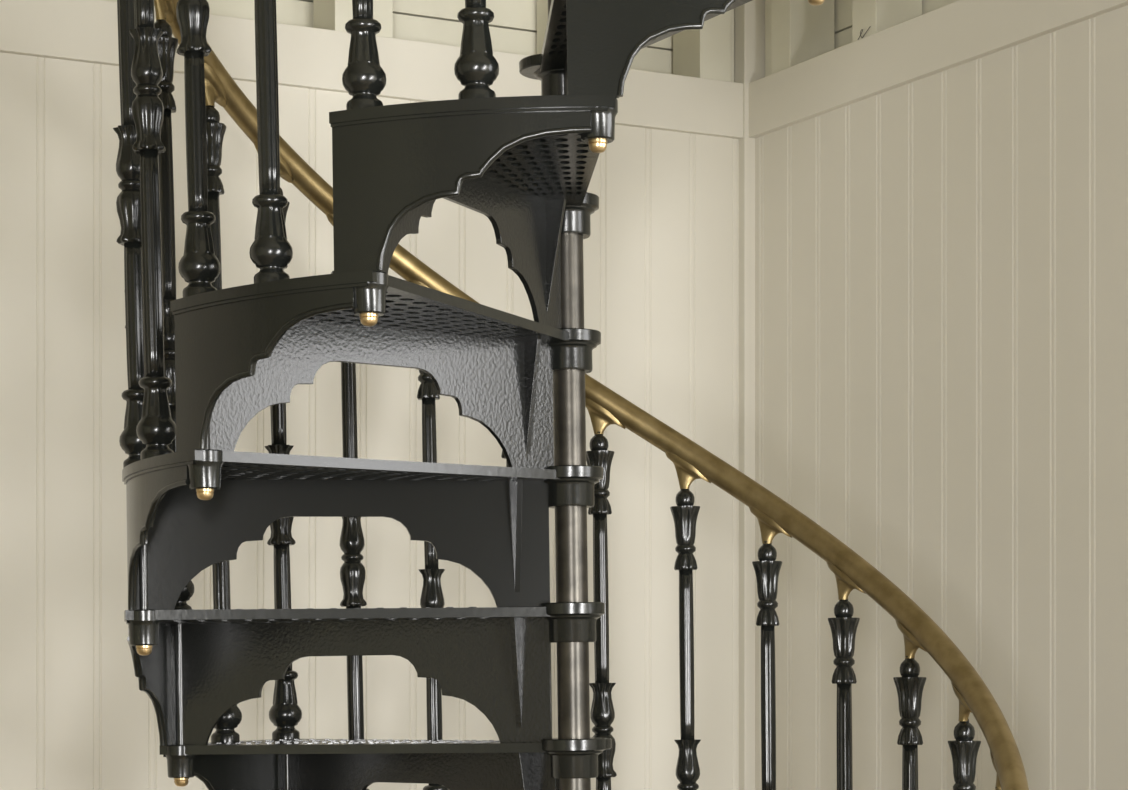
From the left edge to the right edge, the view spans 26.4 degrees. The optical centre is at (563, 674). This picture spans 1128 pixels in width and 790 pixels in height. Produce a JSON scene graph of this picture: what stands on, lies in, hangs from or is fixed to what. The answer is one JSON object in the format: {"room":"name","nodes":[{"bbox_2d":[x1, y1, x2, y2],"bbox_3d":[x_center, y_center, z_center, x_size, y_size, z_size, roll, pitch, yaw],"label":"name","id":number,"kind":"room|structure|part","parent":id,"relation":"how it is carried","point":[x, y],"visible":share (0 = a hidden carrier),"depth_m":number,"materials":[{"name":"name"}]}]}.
{"room":"spiral stairwell","nodes":[
{"label":"spiral stairwell","id":0,"kind":"room"},
{"bbox_2d":[0,0,738,789],"bbox_3d":[-2.327,-0.306,3.821,6.304,4.000,0.155,0,0,-27],"label":"wall","id":1,"kind":"structure","parent":0,"point":[661,251],"depth_m":4.68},
{"bbox_2d":[313,0,352,31],"bbox_3d":[-0.445,-1.778,4.738,0.061,1.056,0.112,0,0,-29],"label":"trim","id":2,"kind":"structure","parent":1,"relation":"attached to","point":[327,14],"depth_m":4.69,"materials":[{"name":"beige wood"}]},
{"bbox_2d":[0,0,742,138],"bbox_3d":[-2.312,-1.197,3.793,6.004,0.116,0.124,0,0,-27],"label":"trim","id":3,"kind":"structure","parent":1,"relation":"attached to","point":[86,31],"depth_m":4.67,"materials":[{"name":"beige wood"}]},
{"bbox_2d":[373,0,392,37],"bbox_3d":[-0.389,-1.778,4.766,0.057,1.056,0.112,0,0,-29],"label":"trim","id":4,"kind":"structure","parent":1,"relation":"attached to","point":[382,9],"depth_m":4.72,"materials":[{"name":"beige wood"}]},
{"bbox_2d":[537,0,547,53],"bbox_3d":[-0.002,-1.778,4.963,0.064,1.056,0.112,0,0,-29],"label":"trim","id":5,"kind":"structure","parent":1,"relation":"attached to","point":[542,5],"depth_m":4.98,"materials":[{"name":"beige wood"}]},
{"bbox_2d":[673,10,730,81],"bbox_3d":[0.293,-1.778,5.112,0.076,1.056,0.112,0,0,-29],"label":"trim","id":6,"kind":"structure","parent":1,"relation":"attached to","point":[705,53],"depth_m":5.07,"materials":[{"name":"beige wood"}]},
{"bbox_2d":[734,0,764,789],"bbox_3d":[0.397,-0.306,5.124,0.068,4.000,0.062,0,0,-27],"label":"trim","id":7,"kind":"structure","parent":1,"relation":"attached to","point":[749,18],"depth_m":5.09,"materials":[{"name":"beige wood"}]},
{"bbox_2d":[731,9,733,81],"bbox_3d":[0.334,-1.778,5.147,0.019,1.056,0.086,0,0,-29],"label":"trim","id":8,"kind":"structure","parent":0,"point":[732,10],"depth_m":5.11,"materials":[{"name":"beige wood"}]},
{"bbox_2d":[755,0,1127,789],"bbox_3d":[1.822,-0.306,2.659,0.155,4.000,5.955,0,0,-29],"label":"wall","id":9,"kind":"structure","parent":0,"point":[941,258],"depth_m":4.49,"materials":[{"name":"beige wood"}]},
{"bbox_2d":[765,0,770,76],"bbox_3d":[0.477,-1.778,5.088,0.082,1.056,0.062,0,0,-27],"label":"trim","id":10,"kind":"structure","parent":9,"relation":"attached to","point":[767,2],"depth_m":5.09,"materials":[{"name":"beige wood"}]},
{"bbox_2d":[771,0,833,73],"bbox_3d":[0.499,-1.778,5.016,0.112,1.056,0.071,0,0,-27],"label":"trim","id":11,"kind":"structure","parent":9,"relation":"attached to","point":[801,31],"depth_m":4.99,"materials":[{"name":"beige wood"}]},
{"bbox_2d":[852,0,921,41],"bbox_3d":[0.640,-1.778,4.758,0.112,1.056,0.080,0,0,-27],"label":"trim","id":12,"kind":"structure","parent":9,"relation":"attached to","point":[881,15],"depth_m":4.72,"materials":[{"name":"beige wood"}]},
{"bbox_2d":[749,0,1127,137],"bbox_3d":[1.794,-1.197,2.645,0.124,0.116,5.655,0,0,-29],"label":"trim","id":13,"kind":"structure","parent":9,"relation":"attached to","point":[957,33],"depth_m":4.60,"materials":[{"name":"beige wood"}]},
{"bbox_3d":[-0.911,1.744,1.330,8.744,0.100,8.338,0,0,0],"label":"floor","id":14,"kind":"structure","parent":0,"visible":0},
{"bbox_2d":[113,0,1028,789],"bbox_3d":[0.003,-0.280,3.554,1.352,3.961,1.325,0,0,-23],"label":"spiral staircase","id":15,"kind":"structure","parent":14,"relation":"on","point":[202,364],"depth_m":3.47,"materials":[{"name":"black metal"}]},
{"bbox_3d":[-0.618,0.015,3.580,0.032,0.188,0.328,0,0,3],"label":"panel","id":16,"kind":"part","parent":15,"relation":"part of","materials":[{"name":"black paint"}]},
{"bbox_3d":[-0.567,-0.186,3.292,0.032,0.189,0.328,0,0,-24],"label":"panel","id":17,"kind":"part","parent":15,"relation":"part of","materials":[{"name":"black paint"}]},
{"bbox_3d":[-0.533,0.213,3.863,0.032,0.188,0.329,0,0,30],"label":"panel","id":18,"kind":"part","parent":15,"relation":"part of","materials":[{"name":"black paint"}]},
{"bbox_3d":[-0.391,-0.388,3.059,0.328,0.191,0.032,0,0,39],"label":"panel","id":19,"kind":"part","parent":15,"relation":"part of","materials":[{"name":"black paint"}]},
{"bbox_3d":[-0.129,-0.592,2.932,0.328,0.192,0.032,0,0,12],"label":"panel","id":20,"kind":"part","parent":15,"relation":"part of","materials":[{"name":"black paint"}]},
{"bbox_3d":[0.162,-0.796,2.938,0.328,0.192,0.032,0,0,-15],"label":"panel","id":21,"kind":"part","parent":15,"relation":"part of","materials":[{"name":"black paint"}]}
]}

